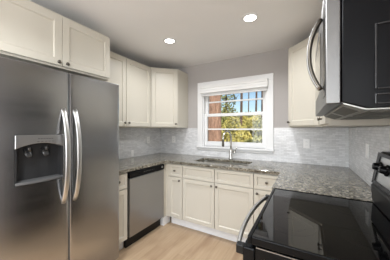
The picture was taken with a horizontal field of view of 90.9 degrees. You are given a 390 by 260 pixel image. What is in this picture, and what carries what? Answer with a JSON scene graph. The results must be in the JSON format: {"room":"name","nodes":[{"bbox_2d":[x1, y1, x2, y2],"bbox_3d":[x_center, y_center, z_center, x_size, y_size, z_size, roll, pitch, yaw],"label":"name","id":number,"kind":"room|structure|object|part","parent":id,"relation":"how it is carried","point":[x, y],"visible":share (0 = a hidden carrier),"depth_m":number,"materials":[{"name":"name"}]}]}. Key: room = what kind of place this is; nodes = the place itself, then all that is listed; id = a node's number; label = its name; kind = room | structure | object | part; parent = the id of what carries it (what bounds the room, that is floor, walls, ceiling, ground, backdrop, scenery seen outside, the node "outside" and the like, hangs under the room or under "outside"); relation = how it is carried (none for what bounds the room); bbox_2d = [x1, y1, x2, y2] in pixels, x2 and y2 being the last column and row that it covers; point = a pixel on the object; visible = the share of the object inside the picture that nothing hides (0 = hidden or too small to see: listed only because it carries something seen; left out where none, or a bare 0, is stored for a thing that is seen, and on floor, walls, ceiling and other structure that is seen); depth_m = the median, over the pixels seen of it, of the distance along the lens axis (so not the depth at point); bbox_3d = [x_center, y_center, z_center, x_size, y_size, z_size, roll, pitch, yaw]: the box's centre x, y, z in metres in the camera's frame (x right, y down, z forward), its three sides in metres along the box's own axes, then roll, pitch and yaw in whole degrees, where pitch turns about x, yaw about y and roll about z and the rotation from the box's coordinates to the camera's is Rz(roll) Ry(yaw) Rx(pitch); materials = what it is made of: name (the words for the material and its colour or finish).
{"room":"kitchen","nodes":[
{"label":"kitchen","id":0,"kind":"room"},
{"bbox_2d":[30,0,322,68],"bbox_3d":[-0.779,-1.150,0.572,3.047,0.150,5.656,0,0,30],"label":"ceiling","id":1,"kind":"structure","parent":0,"point":[204,31],"depth_m":1.97,"materials":[{"name":"paint"}]},
{"bbox_2d":[163,38,175,43],"bbox_3d":[-0.308,-1.071,2.334,0.160,0.008,0.160,0,0,30],"label":"recessed light","id":2,"kind":"object","parent":1,"relation":"in","point":[166,40],"visible":1,"depth_m":2.32,"materials":[{"name":"white paint"}]},
{"bbox_2d":[242,13,258,22],"bbox_3d":[0.532,-1.071,1.851,0.160,0.008,0.160,0,0,30],"label":"recessed light","id":3,"kind":"object","parent":1,"relation":"in","point":[250,17],"visible":1,"depth_m":1.84,"materials":[{"name":"white paint"}]},
{"bbox_2d":[116,217,242,259],"bbox_3d":[-0.779,1.405,0.572,3.047,0.100,5.656,0,0,30],"label":"floor","id":4,"kind":"structure","parent":0,"point":[170,241],"depth_m":2.21,"materials":[{"name":"brown wood"}]},
{"bbox_2d":[0,57,118,259],"bbox_3d":[-1.265,0.459,1.664,0.816,1.792,0.913,0,0,30],"label":"refrigerator","id":5,"kind":"object","parent":4,"relation":"on","point":[59,130],"visible":1,"depth_m":1.42,"materials":[{"name":"silver metal"}]},
{"bbox_3d":[-1.118,0.414,1.311,0.080,1.702,0.448,0,0,30],"label":"freezer door","id":6,"kind":"part","parent":5,"relation":"part of","materials":[{"name":"silver metal"}]},
{"bbox_3d":[-1.082,0.084,1.337,0.056,0.087,0.280,0,0,30],"label":"control panel","id":7,"kind":"part","parent":5,"relation":"part of","materials":[{"name":"silver metal"}]},
{"bbox_3d":[-0.972,0.204,1.440,0.084,0.729,0.034,0,0,30],"label":"handle","id":8,"kind":"part","parent":5,"relation":"part of","materials":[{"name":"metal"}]},
{"bbox_3d":[-0.930,0.204,1.513,0.084,0.729,0.034,0,0,30],"label":"handle","id":9,"kind":"part","parent":5,"relation":"part of","materials":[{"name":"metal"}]},
{"bbox_3d":[-0.889,0.414,1.709,0.080,1.702,0.459,0,0,30],"label":"fresh food door","id":10,"kind":"part","parent":5,"relation":"part of","materials":[{"name":"silver metal"}]},
{"bbox_2d":[119,173,126,249],"bbox_3d":[-1.059,0.916,2.211,0.650,0.877,0.197,0,0,30],"label":"base cabinet","id":11,"kind":"object","parent":4,"relation":"on","point":[122,177],"visible":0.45,"depth_m":2.10,"materials":[{"name":"beige paint"}]},
{"bbox_3d":[-0.812,0.574,2.069,0.020,0.162,0.188,0,0,30],"label":"drawer","id":12,"kind":"part","parent":11,"relation":"part of","materials":[{"name":"beige paint"}]},
{"bbox_2d":[124,164,163,247],"bbox_3d":[-0.838,0.919,2.554,0.621,0.872,0.606,0,0,30],"label":"dishwasher","id":13,"kind":"object","parent":4,"relation":"on","point":[145,186],"visible":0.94,"depth_m":2.35,"materials":[{"name":"silver metal"}]},
{"bbox_3d":[-0.596,0.519,2.417,0.055,0.071,0.600,0,0,30],"label":"control panel","id":14,"kind":"part","parent":13,"relation":"part of","materials":[{"name":"black plastic"}]},
{"bbox_2d":[160,163,169,225],"bbox_3d":[-0.524,0.916,3.137,0.672,0.877,0.696,0,0,30],"label":"base cabinet","id":15,"kind":"object","parent":4,"relation":"on","point":[164,220],"visible":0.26,"depth_m":2.73,"materials":[{"name":"beige paint"}]},
{"bbox_2d":[169,163,184,226],"bbox_3d":[-0.121,0.916,2.923,0.236,0.877,0.678,0,0,30],"label":"base cabinet","id":16,"kind":"object","parent":4,"relation":"on","point":[175,170],"visible":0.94,"depth_m":2.67,"materials":[{"name":"beige paint"}]},
{"bbox_3d":[-0.271,0.574,2.664,0.227,0.162,0.020,0,0,30],"label":"drawer","id":17,"kind":"part","parent":16,"relation":"part of","materials":[{"name":"beige paint"}]},
{"bbox_3d":[-0.271,0.949,2.664,0.227,0.563,0.020,0,0,30],"label":"door","id":18,"kind":"part","parent":16,"relation":"part of","materials":[{"name":"beige paint"}]},
{"bbox_2d":[183,165,253,241],"bbox_3d":[0.392,0.916,2.628,0.946,0.877,0.678,0,0,30],"label":"base cabinet","id":19,"kind":"object","parent":4,"relation":"on","point":[216,202],"visible":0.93,"depth_m":2.34,"materials":[{"name":"beige paint"}]},
{"bbox_3d":[0.038,0.574,2.487,0.466,0.162,0.020,0,0,30],"label":"drawer","id":20,"kind":"part","parent":19,"relation":"part of","materials":[{"name":"beige paint"}]},
{"bbox_3d":[0.038,0.949,2.487,0.466,0.563,0.020,0,0,30],"label":"door","id":21,"kind":"part","parent":19,"relation":"part of","materials":[{"name":"beige paint"}]},
{"bbox_3d":[0.449,0.574,2.251,0.466,0.162,0.020,0,0,30],"label":"drawer","id":22,"kind":"part","parent":19,"relation":"part of","materials":[{"name":"beige paint"}]},
{"bbox_3d":[0.449,0.949,2.251,0.466,0.563,0.020,0,0,30],"label":"door","id":23,"kind":"part","parent":19,"relation":"part of","materials":[{"name":"beige paint"}]},
{"bbox_2d":[119,153,372,201],"bbox_3d":[0.189,0.459,2.256,2.807,0.036,1.533,0,0,30],"label":"countertop","id":24,"kind":"structure","parent":19,"relation":"on","point":[336,181],"depth_m":2.03,"materials":[{"name":"stone"}]},
{"bbox_2d":[200,160,248,165],"bbox_3d":[0.379,0.569,2.623,0.773,0.181,0.365,0,0,30],"label":"sink","id":25,"kind":"object","parent":24,"relation":"in","point":[203,160],"visible":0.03,"depth_m":2.78,"materials":[{"name":"metal"}]},
{"bbox_2d":[222,130,236,158],"bbox_3d":[0.479,0.230,2.768,0.229,0.423,0.114,0,0,-15],"label":"faucet","id":26,"kind":"object","parent":24,"relation":"on","point":[231,152],"visible":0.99,"depth_m":2.79,"materials":[{"name":"silver metal"}]},
{"bbox_3d":[0.462,0.170,2.758,0.195,0.303,0.024,0,0,-39],"label":"spout","id":27,"kind":"part","parent":26,"relation":"part of","materials":[{"name":"silver metal"}]},
{"bbox_2d":[254,173,278,222],"bbox_3d":[0.931,0.916,2.318,0.296,0.877,0.678,0,0,30],"label":"base cabinet","id":28,"kind":"object","parent":4,"relation":"on","point":[263,183],"visible":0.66,"depth_m":2.09,"materials":[{"name":"beige paint"}]},
{"bbox_3d":[0.776,0.949,2.062,0.274,0.563,0.020,0,0,30],"label":"door","id":29,"kind":"part","parent":28,"relation":"part of","materials":[{"name":"beige paint"}]},
{"bbox_3d":[0.776,0.574,2.062,0.274,0.162,0.020,0,0,30],"label":"drawer","id":30,"kind":"part","parent":28,"relation":"part of","materials":[{"name":"beige paint"}]},
{"bbox_2d":[236,151,389,259],"bbox_3d":[0.641,0.744,0.982,0.728,1.222,0.750,0,0,30],"label":"range","id":31,"kind":"object","parent":4,"relation":"on","point":[291,225],"visible":1,"depth_m":0.88,"materials":[{"name":"black glass"}]},
{"bbox_3d":[0.406,0.806,1.117,0.050,0.627,0.738,0,0,30],"label":"oven door","id":32,"kind":"part","parent":31,"relation":"part of","materials":[{"name":"black metal"}]},
{"bbox_3d":[0.349,0.513,1.150,0.055,0.026,0.718,0,0,30],"label":"handle","id":33,"kind":"part","parent":31,"relation":"part of","materials":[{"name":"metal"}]},
{"bbox_3d":[0.497,0.481,0.637,0.573,0.002,0.006,0,0,30],"label":"trim","id":34,"kind":"part","parent":31,"relation":"part of","materials":[{"name":"black metal"}]},
{"bbox_2d":[248,188,389,259],"bbox_3d":[0.667,0.457,0.967,0.608,0.033,0.750,0,0,30],"label":"cooktop","id":35,"kind":"object","parent":31,"relation":"in","point":[293,225],"depth_m":0.86,"materials":[{"name":"black glass"}]},
{"bbox_3d":[1.041,0.216,1.097,0.042,0.059,0.060,0,0,30],"label":"knob","id":36,"kind":"part","parent":31,"relation":"part of","materials":[{"name":"black plastic"}]},
{"bbox_3d":[0.903,0.230,0.832,0.041,0.183,0.746,0,0,30],"label":"panel frame","id":37,"kind":"part","parent":31,"relation":"part of","materials":[{"name":"black metal"}]},
{"bbox_3d":[0.904,0.230,0.828,0.028,0.143,0.665,0,0,30],"label":"control panel","id":38,"kind":"part","parent":31,"relation":"part of","materials":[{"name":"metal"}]},
{"bbox_3d":[0.986,0.216,1.002,0.042,0.059,0.060,0,0,30],"label":"knob","id":39,"kind":"part","parent":31,"relation":"part of","materials":[{"name":"black plastic"}]},
{"bbox_2d":[178,47,348,148],"bbox_3d":[0.601,0.140,2.972,2.807,2.430,0.120,0,0,30],"label":"wall","id":40,"kind":"structure","parent":0,"point":[276,61],"depth_m":2.79,"materials":[{"name":"grey paint"}]},
{"bbox_2d":[150,67,187,127],"bbox_3d":[-0.528,-0.486,3.196,0.621,0.928,0.612,0,0,30],"label":"upper cabinet","id":41,"kind":"object","parent":40,"relation":"attached to","point":[169,87],"visible":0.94,"depth_m":3.00,"materials":[{"name":"beige paint"}]},
{"bbox_3d":[-0.474,-0.483,2.982,0.400,0.890,0.020,0,0,-15],"label":"door","id":42,"kind":"part","parent":41,"relation":"part of","materials":[{"name":"beige paint"}]},
{"bbox_2d":[196,73,273,153],"bbox_3d":[0.583,-0.211,2.956,1.200,1.109,0.165,0,0,30],"label":"window","id":43,"kind":"structure","parent":40,"relation":"in","point":[267,145],"depth_m":2.85,"materials":[{"name":"white paint"}]},
{"bbox_2d":[200,78,267,96],"bbox_3d":[0.542,-0.614,2.885,1.050,0.168,0.050,0,0,30],"label":"window blind","id":44,"kind":"object","parent":43,"relation":"attached to","point":[256,85],"visible":1,"depth_m":2.83,"materials":[{"name":"white fabric"}]},
{"bbox_3d":[0.548,-0.536,2.890,1.016,0.013,0.032,0,0,30],"label":"rail","id":45,"kind":"part","parent":44,"relation":"part of","materials":[{"name":"white plastic"}]},
{"bbox_3d":[0.583,0.291,2.956,1.200,0.028,0.165,0,0,30],"label":"sill","id":46,"kind":"part","parent":43,"relation":"part of","materials":[{"name":"white paint"}]},
{"bbox_3d":[0.589,0.013,2.967,0.968,0.527,0.036,0,0,30],"label":"sash","id":47,"kind":"part","parent":43,"relation":"part of","materials":[{"name":"white paint"}]},
{"bbox_3d":[0.608,-0.433,3.000,0.968,0.457,0.036,0,0,30],"label":"sash","id":48,"kind":"part","parent":43,"relation":"part of","materials":[{"name":"white paint"}]},
{"bbox_2d":[161,128,348,166],"bbox_3d":[0.569,0.212,2.917,2.791,0.458,0.008,0,0,30],"label":"backsplash","id":49,"kind":"structure","parent":40,"relation":"attached to","point":[328,146],"depth_m":2.51,"materials":[{"name":"tile"}]},
{"bbox_2d":[287,32,321,126],"bbox_3d":[1.360,-0.486,2.110,0.625,0.928,0.612,0,0,30],"label":"upper cabinet","id":50,"kind":"object","parent":40,"relation":"attached to","point":[301,90],"visible":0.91,"depth_m":2.06,"materials":[{"name":"beige paint"}]},
{"bbox_2d":[303,139,309,147],"bbox_3d":[1.409,0.183,2.424,0.072,0.116,0.008,0,0,30],"label":"outlet","id":51,"kind":"object","parent":40,"relation":"attached to","point":[306,142],"visible":1,"depth_m":2.42,"materials":[{"name":"white plastic"}]},
{"bbox_3d":[0.490,0.140,-0.157,0.120,2.430,5.656,0,0,30],"label":"wall","id":52,"kind":"structure","parent":0,"visible":0},
{"bbox_2d":[306,0,389,119],"bbox_3d":[0.771,-0.282,0.904,0.427,0.449,0.760,0,0,30],"label":"microwave","id":53,"kind":"object","parent":52,"relation":"attached to","point":[351,78],"visible":1,"depth_m":0.63,"materials":[{"name":"black metal"}]},
{"bbox_3d":[0.485,-0.297,0.776,0.055,0.288,0.024,0,0,30],"label":"handle","id":54,"kind":"part","parent":53,"relation":"part of","materials":[{"name":"silver metal"}]},
{"bbox_3d":[0.472,-0.296,0.701,0.002,0.361,0.078,0,0,30],"label":"control panel","id":55,"kind":"part","parent":53,"relation":"part of","materials":[{"name":"silver metal"}]},
{"bbox_3d":[0.653,-0.296,0.974,0.041,0.421,0.756,0,0,30],"label":"door","id":56,"kind":"part","parent":53,"relation":"part of","materials":[{"name":"metal"}]},
{"bbox_3d":[0.649,-0.094,0.541,0.214,0.034,0.008,0,0,30],"label":"embossed panel","id":57,"kind":"part","parent":53,"relation":"part of","materials":[{"name":"black plastic"}]},
{"bbox_3d":[0.649,-0.225,0.541,0.214,0.204,0.008,0,0,30],"label":"embossed panel","id":58,"kind":"part","parent":53,"relation":"part of","materials":[{"name":"black plastic"}]},
{"bbox_2d":[317,115,389,126],"bbox_3d":[1.166,-0.486,1.499,0.354,0.928,0.648,0,0,30],"label":"upper cabinet","id":59,"kind":"object","parent":52,"relation":"attached to","point":[324,121],"visible":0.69,"depth_m":1.23,"materials":[{"name":"beige paint"}]},
{"bbox_3d":[0.968,-0.483,1.429,0.020,0.890,0.316,0,0,30],"label":"door","id":60,"kind":"part","parent":59,"relation":"part of","materials":[{"name":"beige paint"}]},
{"bbox_2d":[365,144,368,158],"bbox_3d":[1.385,0.176,1.546,0.010,0.116,0.072,0,0,30],"label":"switch","id":61,"kind":"object","parent":52,"relation":"attached to","point":[366,145],"visible":1,"depth_m":1.52,"materials":[{"name":"white plastic"}]},
{"bbox_2d":[349,126,389,185],"bbox_3d":[1.279,0.212,1.344,0.008,0.458,2.026,0,0,30],"label":"backsplash","id":62,"kind":"structure","parent":52,"relation":"attached to","point":[378,138],"depth_m":1.57,"materials":[{"name":"tile"}]},
{"bbox_3d":[-2.048,0.140,1.302,0.120,2.430,5.656,0,0,30],"label":"wall","id":63,"kind":"structure","parent":0,"visible":0},
{"bbox_2d":[0,0,109,80],"bbox_3d":[-1.352,-0.728,1.734,0.650,0.444,0.904,0,0,30],"label":"upper cabinet","id":64,"kind":"object","parent":63,"relation":"attached to","point":[30,32],"visible":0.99,"depth_m":1.52,"materials":[{"name":"beige paint"}]},
{"bbox_3d":[-1.216,-0.725,1.397,0.020,0.406,0.444,0,0,30],"label":"door","id":65,"kind":"part","parent":64,"relation":"part of","materials":[{"name":"beige paint"}]},
{"bbox_3d":[-0.993,-0.725,1.786,0.020,0.406,0.444,0,0,30],"label":"door","id":66,"kind":"part","parent":64,"relation":"part of","materials":[{"name":"beige paint"}]},
{"bbox_2d":[106,51,150,127],"bbox_3d":[-1.025,-0.486,2.601,0.354,0.928,0.921,0,0,30],"label":"upper cabinet","id":67,"kind":"object","parent":63,"relation":"attached to","point":[133,78],"visible":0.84,"depth_m":2.62,"materials":[{"name":"beige paint"}]},
{"bbox_3d":[-1.022,-0.483,2.331,0.020,0.890,0.445,0,0,30],"label":"door","id":68,"kind":"part","parent":67,"relation":"part of","materials":[{"name":"beige paint"}]},
{"bbox_3d":[-0.794,-0.483,2.728,0.020,0.890,0.459,0,0,30],"label":"door","id":69,"kind":"part","parent":67,"relation":"part of","materials":[{"name":"beige paint"}]},
{"bbox_2d":[119,128,160,158],"bbox_3d":[-1.024,0.212,2.954,0.008,0.458,1.531,0,0,30],"label":"backsplash","id":70,"kind":"structure","parent":63,"relation":"attached to","point":[135,139],"depth_m":3.13,"materials":[{"name":"tile"}]},
{"label":"outside","id":71,"kind":"structure","parent":0,"visible":0},
{"bbox_3d":[9.188,2.055,31.027,65.000,0.200,57.044,0,0,30],"label":"ground","id":72,"kind":"structure","parent":71,"visible":0},
{"bbox_2d":[208,95,221,140],"bbox_3d":[0.765,-2.921,6.722,3.351,9.954,3.333,0,0,30],"label":"pine tree","id":73,"kind":"object","parent":72,"relation":"on","point":[214,108],"visible":0.09,"depth_m":6.53,"materials":[{"name":"plant"}]},
{"bbox_2d":[221,94,239,139],"bbox_3d":[2.270,-1.495,13.591,2.048,7.100,1.941,0,0,-26],"label":"evergreen tree","id":74,"kind":"object","parent":72,"relation":"on","point":[224,98],"visible":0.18,"depth_m":13.45,"materials":[{"name":"green plant"}]},
{"bbox_2d":[221,116,244,141],"bbox_3d":[1.613,0.709,8.893,1.541,2.599,1.123,0,0,30],"label":"shrub","id":75,"kind":"object","parent":72,"relation":"on","point":[231,123],"visible":0.31,"depth_m":8.67,"materials":[{"name":"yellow plant"}]},
{"bbox_2d":[222,112,247,130],"bbox_3d":[3.610,0.148,17.556,4.045,3.724,2.812,0,0,30],"label":"shrub","id":76,"kind":"object","parent":72,"relation":"on","point":[245,118],"visible":0.12,"depth_m":16.99,"materials":[{"name":"green plant"}]},
{"bbox_2d":[240,93,242,124],"bbox_3d":[2.944,-2.784,12.167,2.520,9.678,2.386,0,0,30],"label":"slender tree","id":77,"kind":"object","parent":72,"relation":"on","point":[241,94],"visible":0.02,"depth_m":12.10,"materials":[{"name":"brown plant"}]},
{"bbox_2d":[229,130,255,142],"bbox_3d":[1.828,1.016,7.362,1.476,1.987,1.074,0,0,30],"label":"shrub","id":78,"kind":"object","parent":72,"relation":"on","point":[239,138],"visible":0.08,"depth_m":7.33,"materials":[{"name":"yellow plant"}]},
{"bbox_2d":[243,115,258,136],"bbox_3d":[2.784,0.647,9.484,1.147,2.722,0.866,0,0,30],"label":"shrub","id":79,"kind":"object","parent":72,"relation":"on","point":[249,124],"visible":0.29,"depth_m":9.32,"materials":[{"name":"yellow plant"}]},
{"bbox_2d":[244,135,261,142],"bbox_3d":[1.777,1.081,5.448,1.067,1.856,0.814,0,0,30],"label":"shrub","id":80,"kind":"object","parent":72,"relation":"on","point":[256,139],"visible":0.02,"depth_m":5.37,"materials":[{"name":"green plant"}]},
{"bbox_2d":[255,92,256,116],"bbox_3d":[4.357,-2.775,13.647,2.459,9.660,2.427,0,0,30],"label":"slender tree","id":81,"kind":"object","parent":72,"relation":"on","point":[256,92],"visible":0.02,"depth_m":13.58,"materials":[{"name":"brown plant"}]},
{"bbox_2d":[253,117,261,138],"bbox_3d":[3.186,0.712,8.104,1.506,2.592,1.061,0,0,30],"label":"shrub","id":82,"kind":"object","parent":72,"relation":"on","point":[258,133],"visible":0.12,"depth_m":8.32,"materials":[{"name":"green plant"}]},
{"bbox_2d":[261,91,262,117],"bbox_3d":[3.503,-2.315,10.047,2.517,8.741,2.427,0,0,30],"label":"slender tree","id":83,"kind":"object","parent":72,"relation":"on","point":[261,91],"visible":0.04,"depth_m":10.04,"materials":[{"name":"brown plant"}]}
]}

